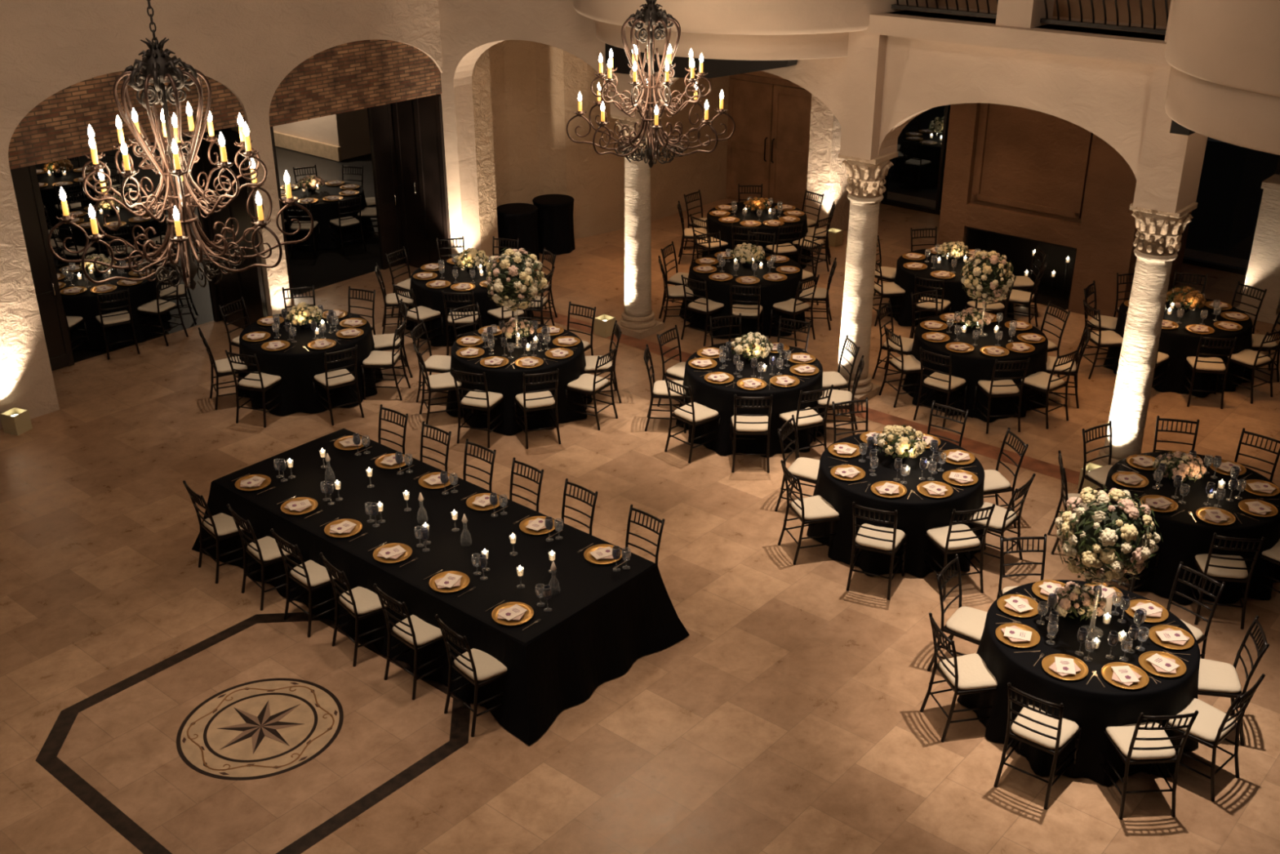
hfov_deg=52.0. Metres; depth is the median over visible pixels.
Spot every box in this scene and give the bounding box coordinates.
[0,407,32,435]
[593,314,616,337]
[824,227,843,246]
[1077,462,1102,494]
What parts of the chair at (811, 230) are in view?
leg, leg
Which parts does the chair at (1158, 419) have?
leg, backrest, leg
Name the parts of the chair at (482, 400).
leg, backrest, seat, leg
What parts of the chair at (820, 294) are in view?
seat, leg, leg, backrest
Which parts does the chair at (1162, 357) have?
leg, seat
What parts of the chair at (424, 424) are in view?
leg, backrest, leg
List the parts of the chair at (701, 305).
leg, backrest, seat, leg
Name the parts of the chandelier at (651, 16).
bulb, bulb, bulb, arm, bulb, bulb, arm, arm, arm, arm, arm, bulb, arm, arm, arm, arm, stem, crown, arm, bulb, arm, arm, arm, bulb, bulb, arm, arm, arm, arm, arm, bulb, bulb, arm, bulb, bulb, bulb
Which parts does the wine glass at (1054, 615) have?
stem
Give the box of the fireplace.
[937,102,1191,317]
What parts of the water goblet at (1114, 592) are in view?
stem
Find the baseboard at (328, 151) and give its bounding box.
[273,131,342,161]
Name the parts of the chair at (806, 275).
leg, seat, backrest, leg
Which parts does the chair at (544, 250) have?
leg, backrest, leg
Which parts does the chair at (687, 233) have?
leg, leg, seat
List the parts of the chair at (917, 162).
leg, backrest, seat, leg, leg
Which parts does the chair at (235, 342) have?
leg, seat, backrest, leg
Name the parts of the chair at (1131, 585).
backrest, leg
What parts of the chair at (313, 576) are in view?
leg, backrest, leg, seat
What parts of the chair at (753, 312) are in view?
leg, backrest, seat, leg, leg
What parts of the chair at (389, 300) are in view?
backrest, leg, leg, seat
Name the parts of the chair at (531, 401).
leg, leg, seat, backrest, leg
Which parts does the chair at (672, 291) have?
backrest, leg, leg, seat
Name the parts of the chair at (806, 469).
leg, backrest, leg, seat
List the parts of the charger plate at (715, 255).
dish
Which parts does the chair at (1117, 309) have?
leg, backrest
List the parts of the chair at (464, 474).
leg, backrest, leg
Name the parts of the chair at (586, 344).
leg, backrest, seat, leg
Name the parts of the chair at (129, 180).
leg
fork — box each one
[457,586,476,596]
[522,618,541,630]
[995,621,1020,623]
[1016,592,1039,600]
[1033,653,1044,666]
[1092,671,1105,687]
[1164,651,1190,654]
[1236,512,1258,520]
[1256,497,1279,499]
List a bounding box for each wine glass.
[273,317,281,335]
[278,458,287,481]
[281,308,287,326]
[285,322,292,340]
[311,320,318,339]
[317,305,324,322]
[325,480,334,505]
[326,315,333,333]
[328,309,335,327]
[352,433,361,455]
[370,502,379,527]
[395,451,404,474]
[420,526,430,551]
[440,471,448,494]
[478,554,487,580]
[486,326,493,345]
[487,332,493,351]
[489,492,497,516]
[498,320,505,337]
[501,337,507,355]
[520,337,527,356]
[532,320,537,338]
[537,333,543,351]
[541,326,547,344]
[542,584,551,612]
[544,516,553,542]
[612,545,621,571]
[722,346,728,366]
[725,341,732,360]
[733,355,739,374]
[751,357,757,377]
[768,355,775,375]
[777,342,783,362]
[779,350,786,368]
[866,436,874,458]
[868,448,876,471]
[893,457,902,480]
[918,457,927,479]
[929,440,937,462]
[931,451,939,474]
[1044,593,1057,620]
[1046,610,1058,638]
[1067,584,1076,600]
[1075,626,1087,655]
[1093,585,1102,609]
[1105,630,1118,659]
[1117,595,1130,622]
[1125,624,1138,653]
[1133,608,1144,636]
[1155,462,1166,486]
[1163,453,1172,462]
[1171,475,1182,498]
[1188,450,1196,461]
[1203,481,1214,506]
[1210,455,1222,478]
[1226,477,1237,501]
[1227,466,1239,488]
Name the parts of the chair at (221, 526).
leg, backrest, leg, seat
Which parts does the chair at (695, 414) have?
leg, backrest, leg, seat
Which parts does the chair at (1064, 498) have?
leg, leg, backrest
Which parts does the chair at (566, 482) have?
leg, backrest, leg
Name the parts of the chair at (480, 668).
leg, backrest, leg, seat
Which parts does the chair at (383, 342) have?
seat, leg, backrest, leg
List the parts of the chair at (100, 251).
leg, backrest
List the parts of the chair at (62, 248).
backrest, leg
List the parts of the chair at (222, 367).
backrest, leg, leg, seat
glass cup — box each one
[286,458,293,467]
[319,448,325,457]
[333,480,340,488]
[365,468,372,476]
[377,502,382,511]
[403,491,409,499]
[450,511,457,519]
[481,549,488,558]
[509,533,515,543]
[516,566,523,576]
[548,551,555,560]
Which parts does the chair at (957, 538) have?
leg, seat, backrest, leg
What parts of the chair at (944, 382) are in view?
leg, backrest, seat, leg, leg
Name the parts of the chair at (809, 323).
leg, backrest, leg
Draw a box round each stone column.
[610,112,663,339]
[836,151,897,405]
[1093,202,1197,466]
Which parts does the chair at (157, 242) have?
backrest, leg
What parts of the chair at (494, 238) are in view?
leg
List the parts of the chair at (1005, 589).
leg, backrest, leg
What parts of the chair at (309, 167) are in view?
leg, backrest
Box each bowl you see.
[273,317,279,327]
[278,458,286,470]
[281,308,287,317]
[285,322,291,331]
[311,320,317,330]
[317,305,323,313]
[325,480,333,493]
[326,315,332,324]
[328,309,334,318]
[352,433,360,444]
[361,435,369,446]
[370,502,378,515]
[395,451,403,463]
[414,525,422,538]
[420,526,429,539]
[440,471,448,483]
[448,472,457,484]
[471,552,479,566]
[478,554,487,568]
[486,326,493,333]
[487,332,493,342]
[489,492,497,505]
[498,320,505,329]
[498,494,507,506]
[501,337,506,346]
[520,337,527,346]
[532,320,537,329]
[535,583,544,597]
[537,333,543,342]
[541,326,547,335]
[542,584,551,599]
[544,516,553,529]
[554,518,563,531]
[612,545,621,559]
[621,546,631,560]
[722,346,728,356]
[725,341,732,351]
[733,355,739,364]
[751,357,757,367]
[768,355,775,365]
[777,342,783,352]
[779,350,786,359]
[866,436,874,448]
[869,448,876,461]
[869,456,878,468]
[893,457,902,470]
[900,464,909,475]
[919,457,927,469]
[928,460,936,472]
[930,440,937,451]
[931,451,939,462]
[1037,600,1048,615]
[1047,593,1057,607]
[1047,620,1058,635]
[1048,610,1058,625]
[1067,584,1076,594]
[1076,626,1087,642]
[1084,636,1096,652]
[1093,585,1102,599]
[1107,630,1118,645]
[1111,591,1122,606]
[1120,595,1130,609]
[1120,636,1133,651]
[1128,624,1138,639]
[1133,608,1144,624]
[1137,608,1146,622]
[1137,626,1149,641]
[1153,469,1163,480]
[1157,462,1166,475]
[1173,475,1182,487]
[1179,483,1189,495]
[1203,454,1213,466]
[1205,481,1214,493]
[1213,455,1222,467]
[1215,487,1225,499]
[1228,477,1237,489]
[1230,466,1239,478]
[1236,479,1246,491]
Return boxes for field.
[57,620,453,853]
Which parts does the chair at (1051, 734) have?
leg, backrest, seat, leg, leg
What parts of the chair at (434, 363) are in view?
leg, backrest, leg, seat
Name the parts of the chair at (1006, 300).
backrest, leg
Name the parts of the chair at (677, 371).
leg, backrest, seat, leg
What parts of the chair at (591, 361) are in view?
seat, leg, backrest, leg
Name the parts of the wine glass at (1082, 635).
stem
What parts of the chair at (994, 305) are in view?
seat, backrest, leg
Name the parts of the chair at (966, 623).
leg, backrest, leg, seat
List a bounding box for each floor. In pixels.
[0,191,1279,853]
[937,5,1166,29]
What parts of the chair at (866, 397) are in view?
leg, backrest, leg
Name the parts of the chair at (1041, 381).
seat, leg, backrest, leg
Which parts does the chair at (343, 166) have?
leg, leg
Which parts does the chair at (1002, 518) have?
seat, leg, backrest, leg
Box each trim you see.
[35,611,471,853]
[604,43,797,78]
[856,9,1171,66]
[1170,120,1195,135]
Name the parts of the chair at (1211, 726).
seat, leg, backrest, leg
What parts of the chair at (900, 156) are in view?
seat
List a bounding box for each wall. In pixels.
[0,0,443,429]
[8,40,441,169]
[272,107,371,159]
[438,0,1165,257]
[471,40,729,257]
[734,71,804,88]
[805,93,850,231]
[937,0,1171,26]
[995,0,1173,41]
[1235,173,1279,324]
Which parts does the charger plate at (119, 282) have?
dish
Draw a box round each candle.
[61,200,69,215]
[76,272,81,279]
[89,217,97,234]
[90,148,98,164]
[99,179,106,194]
[116,128,124,143]
[122,154,130,170]
[133,121,140,133]
[161,122,167,137]
[173,127,180,142]
[173,153,180,169]
[174,219,182,235]
[187,115,194,130]
[207,121,214,136]
[219,146,226,161]
[238,126,244,141]
[244,135,251,151]
[250,169,257,182]
[257,204,263,220]
[284,183,291,198]
[314,328,319,334]
[320,320,324,327]
[515,332,520,339]
[525,343,530,351]
[533,336,537,343]
[577,101,582,111]
[597,91,600,101]
[599,62,602,72]
[600,111,604,121]
[607,67,611,78]
[609,57,613,67]
[633,71,636,81]
[654,114,657,124]
[665,71,668,81]
[667,53,671,63]
[688,57,692,67]
[690,67,694,78]
[699,62,702,72]
[704,109,708,119]
[720,98,723,109]
[761,364,766,371]
[903,466,910,475]
[961,324,966,332]
[993,326,999,333]
[1091,637,1100,648]
[1102,613,1111,623]
[1118,631,1126,641]
[1166,307,1172,315]
[1169,302,1175,308]
[1207,490,1214,497]
[1217,479,1225,488]
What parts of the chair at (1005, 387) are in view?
leg, leg, seat, backrest, leg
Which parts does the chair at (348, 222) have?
leg, seat, backrest, leg, leg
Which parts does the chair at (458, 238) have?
leg, backrest, leg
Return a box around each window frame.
[880,104,951,215]
[1182,155,1279,275]
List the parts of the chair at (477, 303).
leg, backrest, leg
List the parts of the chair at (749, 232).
leg, backrest, leg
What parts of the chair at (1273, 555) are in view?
seat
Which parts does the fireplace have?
panel moulding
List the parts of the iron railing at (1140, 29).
rail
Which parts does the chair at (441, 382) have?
leg, backrest, leg, seat, leg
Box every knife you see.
[484,600,504,611]
[995,613,1021,622]
[1013,650,1039,653]
[1085,671,1096,684]
[1151,622,1179,626]
[1163,649,1188,662]
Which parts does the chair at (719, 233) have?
leg, leg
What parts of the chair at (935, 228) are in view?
leg, backrest, leg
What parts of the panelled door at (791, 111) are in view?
handle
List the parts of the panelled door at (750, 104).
handle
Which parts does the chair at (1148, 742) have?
leg, seat, leg, backrest, leg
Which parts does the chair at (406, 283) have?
leg, backrest, leg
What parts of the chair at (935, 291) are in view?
leg, backrest, leg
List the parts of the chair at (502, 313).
leg, seat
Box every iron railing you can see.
[890,0,998,18]
[1040,0,1168,35]
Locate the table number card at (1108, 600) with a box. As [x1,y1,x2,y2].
[1102,597,1112,613]
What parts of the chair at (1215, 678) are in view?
seat, leg, backrest, leg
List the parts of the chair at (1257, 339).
seat, leg, leg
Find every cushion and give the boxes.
[48,229,58,236]
[50,237,65,248]
[54,202,81,210]
[61,245,95,255]
[66,315,82,327]
[95,310,130,324]
[106,184,128,192]
[109,244,134,254]
[137,299,175,312]
[143,235,164,244]
[160,284,184,296]
[203,512,247,536]
[213,355,247,373]
[232,335,239,344]
[238,371,280,388]
[247,536,291,561]
[290,221,318,229]
[290,560,337,586]
[314,368,354,386]
[329,216,359,226]
[339,586,386,614]
[357,207,376,215]
[362,350,399,364]
[364,196,375,205]
[373,333,400,348]
[385,292,413,304]
[392,614,442,645]
[396,278,410,289]
[406,306,440,319]
[422,355,450,370]
[425,372,462,389]
[447,311,478,323]
[453,648,506,680]
[461,390,502,407]
[487,305,524,318]
[515,391,555,408]
[519,295,546,307]
[567,373,608,391]
[582,340,589,348]
[584,355,612,370]
[653,380,685,395]
[666,361,685,378]
[667,284,693,296]
[668,272,688,284]
[674,401,718,422]
[684,227,706,236]
[688,297,724,311]
[690,217,706,227]
[697,236,728,248]
[731,415,768,431]
[732,304,762,316]
[765,243,796,253]
[773,298,809,312]
[779,407,822,426]
[787,457,819,479]
[791,495,839,519]
[792,236,824,247]
[799,286,826,298]
[802,269,813,279]
[805,227,826,236]
[807,218,816,226]
[817,389,852,405]
[822,371,847,387]
[855,523,905,550]
[874,282,905,293]
[875,266,896,278]
[883,336,914,351]
[890,355,924,370]
[895,151,907,157]
[905,158,931,165]
[916,297,950,310]
[924,372,965,390]
[926,524,980,550]
[938,653,997,689]
[946,606,986,640]
[967,298,1004,311]
[969,502,1016,528]
[977,379,1019,394]
[983,469,1010,491]
[1002,586,1017,593]
[1003,288,1034,302]
[1011,704,1078,749]
[1013,275,1034,287]
[1021,371,1064,389]
[1046,355,1075,371]
[1047,340,1056,349]
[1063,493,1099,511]
[1087,465,1112,484]
[1088,315,1117,329]
[1090,330,1123,344]
[1106,721,1175,759]
[1142,539,1159,553]
[1156,351,1168,364]
[1168,697,1235,742]
[1181,619,1203,640]
[1186,356,1225,370]
[1195,553,1248,578]
[1198,657,1241,693]
[1227,349,1271,365]
[1251,333,1277,346]
[1262,538,1279,561]
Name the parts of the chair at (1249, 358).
leg, seat, leg, backrest, leg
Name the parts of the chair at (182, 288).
seat, leg, leg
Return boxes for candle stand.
[1019,255,1069,300]
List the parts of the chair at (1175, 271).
leg, leg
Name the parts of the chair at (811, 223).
leg, backrest, leg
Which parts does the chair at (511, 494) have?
leg, backrest, leg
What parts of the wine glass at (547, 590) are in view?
stem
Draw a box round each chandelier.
[47,0,313,290]
[565,0,735,168]
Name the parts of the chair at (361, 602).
leg, backrest, leg, seat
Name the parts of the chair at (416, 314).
leg, backrest, leg, seat, leg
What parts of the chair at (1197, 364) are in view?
leg, seat, backrest, leg, leg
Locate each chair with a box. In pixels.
[42,203,58,254]
[48,225,98,268]
[50,237,65,265]
[53,181,83,217]
[53,245,71,285]
[62,306,88,351]
[65,156,79,167]
[65,189,93,212]
[88,170,123,204]
[95,288,140,359]
[97,240,128,284]
[101,152,119,186]
[101,223,137,261]
[106,159,135,203]
[116,186,143,202]
[136,272,188,346]
[142,216,177,273]
[155,240,183,306]
[160,284,198,324]
[163,189,175,223]
[165,218,198,259]
[182,480,247,583]
[198,327,249,409]
[218,296,250,357]
[225,350,281,427]
[226,503,293,610]
[270,528,338,637]
[281,284,315,311]
[284,201,322,257]
[293,164,317,183]
[311,344,364,425]
[319,552,388,666]
[328,195,366,254]
[342,164,363,188]
[347,285,375,334]
[357,207,377,232]
[360,318,410,400]
[364,196,377,222]
[373,298,413,382]
[373,583,444,699]
[374,262,414,333]
[377,404,408,453]
[385,246,410,316]
[391,282,444,351]
[400,421,451,509]
[409,320,450,402]
[413,341,466,424]
[435,235,465,261]
[435,613,506,737]
[441,290,482,355]
[443,438,496,530]
[449,302,492,350]
[451,368,504,448]
[486,296,527,321]
[492,235,519,256]
[493,457,543,554]
[511,297,543,346]
[513,368,560,448]
[519,266,555,325]
[529,247,557,317]
[546,478,597,542]
[565,345,617,430]
[567,301,595,355]
[584,320,622,403]
[615,504,665,569]
[643,344,686,433]
[656,324,685,406]
[658,255,693,324]
[660,241,688,305]
[664,375,720,463]
[677,200,706,264]
[680,275,724,346]
[683,189,706,249]
[689,213,728,264]
[694,231,720,258]
[709,313,741,368]
[728,283,764,341]
[729,394,773,472]
[731,224,764,250]
[737,183,762,222]
[747,230,775,253]
[765,222,803,263]
[768,274,819,346]
[774,414,819,511]
[777,315,811,369]
[777,459,839,564]
[778,384,833,460]
[790,213,833,275]
[798,236,822,305]
[798,257,836,330]
[801,189,824,249]
[805,201,835,265]
[813,355,864,441]
[822,334,859,410]
[831,396,873,471]
[845,501,906,599]
[871,300,914,378]
[872,262,905,326]
[873,235,896,297]
[878,324,924,407]
[888,151,907,173]
[893,144,900,164]
[898,138,933,190]
[909,275,951,337]
[910,226,937,269]
[911,288,937,338]
[913,346,968,429]
[920,612,997,742]
[924,503,995,598]
[927,400,968,470]
[927,554,986,671]
[964,276,1016,317]
[968,473,1035,575]
[971,357,1030,433]
[974,290,1008,316]
[983,427,1028,528]
[993,682,1082,809]
[996,533,1054,643]
[998,262,1047,326]
[1012,245,1047,316]
[1017,346,1079,429]
[1040,301,1070,377]
[1046,324,1090,408]
[1047,449,1099,554]
[1076,280,1117,351]
[1076,299,1123,379]
[1077,420,1112,493]
[1085,568,1136,632]
[1088,518,1160,591]
[1100,710,1198,819]
[1113,272,1134,317]
[1131,561,1225,658]
[1151,337,1170,387]
[1152,415,1199,502]
[1167,673,1265,801]
[1172,270,1207,294]
[1182,334,1237,408]
[1190,533,1264,629]
[1198,615,1269,745]
[1218,330,1279,404]
[1231,280,1266,333]
[1234,427,1279,480]
[1251,311,1279,382]
[1258,538,1279,592]
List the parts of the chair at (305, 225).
leg, backrest, seat, leg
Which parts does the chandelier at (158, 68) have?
bulb, bulb, bulb, bulb, bulb, arm, bulb, bulb, arm, arm, arm, bulb, arm, arm, arm, arm, chain, crown, bulb, bulb, bulb, arm, bulb, arm, stem, arm, arm, bulb, arm, bulb, arm, arm, bulb, arm, arm, arm, bulb, bulb, arm, bulb, bulb, bulb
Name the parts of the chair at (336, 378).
leg, leg, seat, backrest, leg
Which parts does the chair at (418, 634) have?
leg, backrest, leg, seat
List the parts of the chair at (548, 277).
seat, leg, backrest, leg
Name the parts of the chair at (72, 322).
leg, seat, leg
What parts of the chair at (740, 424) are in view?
leg, leg, seat, backrest, leg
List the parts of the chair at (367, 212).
seat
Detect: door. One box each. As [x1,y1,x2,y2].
[10,164,74,370]
[186,136,222,321]
[197,128,268,328]
[270,126,293,297]
[367,103,404,269]
[391,94,451,267]
[725,78,774,201]
[768,84,811,213]
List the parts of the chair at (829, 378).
seat, leg, backrest, leg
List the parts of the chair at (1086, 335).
seat, leg, leg, backrest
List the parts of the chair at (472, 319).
leg, backrest, seat, leg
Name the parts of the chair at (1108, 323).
leg, backrest, leg, seat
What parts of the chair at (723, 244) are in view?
leg, backrest, leg, seat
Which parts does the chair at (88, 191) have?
leg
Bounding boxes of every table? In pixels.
[37,167,105,230]
[56,260,172,351]
[57,203,177,268]
[191,428,689,745]
[237,309,383,416]
[280,181,375,251]
[405,259,533,346]
[445,323,592,435]
[496,203,539,263]
[532,194,575,254]
[675,342,825,457]
[679,253,805,338]
[702,201,811,269]
[806,431,986,577]
[886,248,1014,326]
[893,130,942,186]
[902,315,1048,422]
[956,579,1199,786]
[1102,451,1279,604]
[1103,294,1252,397]
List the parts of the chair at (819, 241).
seat, leg, backrest, leg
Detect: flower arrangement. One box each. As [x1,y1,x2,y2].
[40,160,73,177]
[79,253,114,276]
[97,195,124,215]
[286,302,322,329]
[296,174,324,191]
[453,248,488,273]
[484,248,547,348]
[501,317,535,338]
[729,242,765,267]
[730,332,773,363]
[745,196,771,214]
[875,424,927,462]
[928,116,943,137]
[937,240,969,262]
[955,307,991,328]
[960,249,1016,336]
[1054,484,1163,638]
[1054,581,1106,621]
[1152,450,1206,482]
[1165,285,1206,312]
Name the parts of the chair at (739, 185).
leg, backrest, leg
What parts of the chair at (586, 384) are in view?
leg, seat, leg, backrest, leg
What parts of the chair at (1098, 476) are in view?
leg, seat, backrest, leg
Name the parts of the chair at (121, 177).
backrest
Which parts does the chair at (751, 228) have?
leg, backrest, leg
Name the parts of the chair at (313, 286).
leg, backrest, leg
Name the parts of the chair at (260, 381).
leg, backrest, seat, leg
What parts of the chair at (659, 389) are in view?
leg, backrest, leg, seat, leg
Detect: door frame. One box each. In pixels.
[391,104,404,263]
[729,73,802,88]
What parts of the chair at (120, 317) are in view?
leg, seat, backrest, leg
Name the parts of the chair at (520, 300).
backrest, leg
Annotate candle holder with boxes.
[286,457,295,478]
[319,448,328,468]
[333,480,342,501]
[365,467,374,488]
[377,502,385,523]
[403,489,411,511]
[422,522,431,544]
[450,509,459,531]
[481,548,489,571]
[509,533,517,555]
[516,565,524,588]
[548,550,556,573]
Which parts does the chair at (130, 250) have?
leg, backrest, seat, leg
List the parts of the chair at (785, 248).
leg, seat, backrest, leg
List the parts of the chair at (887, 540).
leg, backrest, seat, leg, leg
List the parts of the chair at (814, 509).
leg, backrest, leg, seat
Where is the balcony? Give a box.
[573,0,1279,155]
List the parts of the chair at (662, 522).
leg, backrest, leg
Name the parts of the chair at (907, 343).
leg, backrest, leg, seat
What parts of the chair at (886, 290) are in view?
backrest, leg, seat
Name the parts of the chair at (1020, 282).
seat, leg, backrest, leg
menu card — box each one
[54,182,68,185]
[63,265,79,271]
[63,286,82,293]
[69,211,82,215]
[71,217,79,222]
[77,177,90,181]
[80,222,91,226]
[95,284,112,291]
[107,221,122,226]
[120,280,137,284]
[133,216,146,221]
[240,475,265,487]
[245,332,265,339]
[259,317,275,324]
[266,341,285,349]
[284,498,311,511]
[300,198,314,202]
[312,339,331,347]
[324,310,343,316]
[325,195,339,199]
[328,180,342,184]
[329,520,356,533]
[338,437,364,446]
[340,328,360,335]
[342,184,357,187]
[342,190,355,195]
[343,319,363,325]
[377,544,406,559]
[380,454,404,465]
[415,272,432,278]
[423,473,448,484]
[425,263,440,269]
[429,280,445,287]
[434,573,462,588]
[453,283,471,289]
[459,347,479,355]
[460,336,479,343]
[471,493,490,506]
[482,326,501,333]
[484,356,504,364]
[497,604,527,620]
[519,357,538,366]
[525,517,546,530]
[540,326,559,333]
[549,348,568,356]
[557,337,577,344]
[589,546,613,559]
[690,359,712,367]
[695,266,713,271]
[698,257,715,263]
[701,347,719,355]
[706,373,729,382]
[711,273,729,279]
[712,210,726,214]
[718,204,731,208]
[718,252,733,257]
[721,217,736,221]
[739,276,755,283]
[742,378,761,388]
[743,220,758,226]
[765,220,780,225]
[765,342,784,350]
[767,273,783,279]
[770,255,786,261]
[775,376,795,385]
[777,204,792,208]
[780,266,797,272]
[782,216,796,221]
[786,210,802,215]
[792,354,812,361]
[794,364,815,372]
[833,444,857,454]
[834,466,860,478]
[865,431,880,442]
[875,482,899,493]
[906,253,921,258]
[906,262,923,268]
[907,137,920,139]
[908,132,919,135]
[916,435,934,444]
[921,128,931,132]
[922,140,933,143]
[922,482,947,495]
[924,321,943,328]
[926,333,945,340]
[930,247,938,252]
[933,271,950,276]
[944,313,961,320]
[946,450,970,461]
[948,343,969,351]
[948,471,973,483]
[968,249,979,254]
[984,346,1004,355]
[988,313,995,319]
[1000,625,1031,642]
[1004,595,1033,613]
[1008,321,1029,328]
[1011,342,1030,351]
[1021,333,1042,341]
[1038,581,1061,595]
[1048,656,1081,676]
[1091,584,1117,597]
[1111,665,1142,686]
[1116,473,1143,484]
[1130,601,1162,617]
[1132,455,1153,466]
[1145,497,1172,509]
[1146,653,1179,674]
[1155,627,1190,645]
[1161,320,1173,326]
[1189,324,1208,331]
[1204,509,1229,523]
[1208,301,1228,307]
[1217,321,1238,328]
[1218,461,1241,471]
[1225,312,1246,319]
[1244,501,1271,515]
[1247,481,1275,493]
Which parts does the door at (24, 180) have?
handle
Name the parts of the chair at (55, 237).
leg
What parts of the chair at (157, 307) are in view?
seat, leg, backrest, leg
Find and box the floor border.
[533,309,1079,484]
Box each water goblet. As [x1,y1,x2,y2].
[273,458,283,477]
[320,480,329,501]
[361,435,370,453]
[364,502,374,522]
[404,453,413,472]
[414,525,423,546]
[448,472,457,493]
[471,552,481,575]
[498,494,507,515]
[506,342,514,358]
[529,340,537,356]
[535,583,544,606]
[554,518,563,539]
[621,546,631,569]
[736,362,743,377]
[776,358,783,374]
[858,443,866,462]
[869,456,878,475]
[900,464,909,484]
[927,460,936,480]
[937,452,946,471]
[1036,600,1048,624]
[1045,620,1058,644]
[1083,636,1096,662]
[1111,591,1122,615]
[1119,636,1133,661]
[1135,626,1149,651]
[1137,608,1146,632]
[1152,469,1163,488]
[1178,483,1189,503]
[1203,454,1213,474]
[1213,487,1225,507]
[1235,479,1246,498]
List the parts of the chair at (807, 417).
leg, seat, backrest, leg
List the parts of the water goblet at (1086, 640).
stem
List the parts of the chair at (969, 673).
leg, backrest, leg, seat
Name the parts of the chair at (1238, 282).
leg, backrest, leg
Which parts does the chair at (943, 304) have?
leg, backrest, seat, leg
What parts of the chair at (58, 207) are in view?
leg, seat, backrest, leg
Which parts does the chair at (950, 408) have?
leg, backrest, leg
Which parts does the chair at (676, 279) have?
leg, backrest, leg, seat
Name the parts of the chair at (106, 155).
backrest, leg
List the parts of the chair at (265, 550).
leg, backrest, leg, seat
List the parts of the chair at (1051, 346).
leg, seat, backrest, leg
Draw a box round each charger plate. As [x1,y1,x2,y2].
[39,182,48,187]
[52,181,72,186]
[57,273,65,279]
[58,281,65,288]
[59,264,82,272]
[60,286,86,294]
[64,217,84,223]
[68,211,86,216]
[73,167,91,172]
[73,177,93,182]
[77,222,99,228]
[84,204,102,210]
[90,284,116,293]
[103,221,126,227]
[116,277,142,285]
[118,261,140,269]
[128,216,151,222]
[128,268,153,275]
[235,474,271,490]
[242,331,271,341]
[257,315,284,325]
[261,340,289,351]
[280,184,299,189]
[280,497,317,515]
[297,197,318,203]
[307,338,336,349]
[320,309,347,319]
[322,195,342,200]
[324,180,344,185]
[324,518,362,537]
[333,435,367,449]
[336,328,364,337]
[338,190,359,195]
[339,184,359,189]
[339,317,366,327]
[373,542,412,563]
[374,453,409,468]
[413,271,437,279]
[418,471,453,488]
[420,263,444,271]
[426,280,450,288]
[429,570,469,592]
[446,257,469,264]
[450,282,475,290]
[456,335,484,346]
[456,346,484,357]
[466,493,502,510]
[478,325,502,335]
[479,280,494,287]
[480,355,508,367]
[491,601,533,625]
[515,356,543,368]
[519,515,556,534]
[536,325,564,335]
[545,347,573,358]
[552,336,580,346]
[583,543,622,564]
[688,357,716,368]
[693,265,716,272]
[695,257,719,265]
[697,347,722,358]
[704,372,733,383]
[708,272,733,280]
[709,210,730,216]
[714,251,735,258]
[715,204,735,210]
[718,216,739,222]
[735,275,759,284]
[736,377,766,390]
[739,220,761,226]
[761,342,789,352]
[762,219,784,226]
[763,273,786,280]
[765,255,789,262]
[769,374,799,386]
[774,204,795,210]
[776,266,799,273]
[778,216,799,222]
[783,210,804,216]
[786,352,815,364]
[789,364,819,375]
[827,442,862,457]
[830,464,865,480]
[859,431,892,445]
[871,480,906,497]
[902,253,925,260]
[903,262,927,270]
[905,132,922,136]
[906,136,923,140]
[916,480,953,497]
[918,128,935,133]
[919,140,937,144]
[920,320,947,330]
[921,332,950,342]
[923,433,940,448]
[926,247,950,253]
[930,271,955,278]
[939,313,966,322]
[940,448,975,464]
[942,469,977,485]
[945,342,973,352]
[980,346,1008,356]
[990,313,999,322]
[995,622,1039,648]
[996,594,1039,617]
[1004,320,1032,330]
[1005,342,1035,352]
[1017,333,1045,342]
[1031,579,1066,599]
[1041,653,1088,680]
[1082,582,1123,604]
[1101,662,1149,688]
[1111,471,1148,488]
[1124,299,1129,306]
[1124,599,1168,622]
[1126,454,1160,470]
[1138,650,1186,677]
[1139,494,1177,512]
[1148,624,1194,649]
[1161,319,1178,328]
[1168,450,1199,464]
[1185,324,1214,333]
[1195,506,1235,524]
[1204,301,1231,310]
[1208,459,1246,475]
[1213,320,1242,330]
[1220,311,1248,320]
[1238,498,1278,516]
[1241,479,1279,496]
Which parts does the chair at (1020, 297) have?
seat, leg, backrest, leg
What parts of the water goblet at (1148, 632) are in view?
stem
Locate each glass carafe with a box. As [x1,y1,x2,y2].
[324,453,335,480]
[417,492,427,523]
[460,513,471,545]
[548,561,559,593]
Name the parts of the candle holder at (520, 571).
stem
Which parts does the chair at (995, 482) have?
seat, leg, backrest, leg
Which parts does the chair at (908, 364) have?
leg, backrest, leg, seat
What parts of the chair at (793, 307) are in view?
leg, seat, leg, backrest, leg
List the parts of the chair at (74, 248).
leg, backrest, leg, seat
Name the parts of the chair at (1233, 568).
leg, seat, backrest, leg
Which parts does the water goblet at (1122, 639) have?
stem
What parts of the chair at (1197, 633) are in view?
leg, backrest, seat, leg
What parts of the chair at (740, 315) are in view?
leg, backrest, leg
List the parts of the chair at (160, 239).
leg, backrest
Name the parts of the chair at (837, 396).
leg, seat, leg, leg, backrest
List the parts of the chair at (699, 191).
leg, backrest, leg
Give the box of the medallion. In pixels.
[176,677,343,780]
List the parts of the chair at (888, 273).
leg, seat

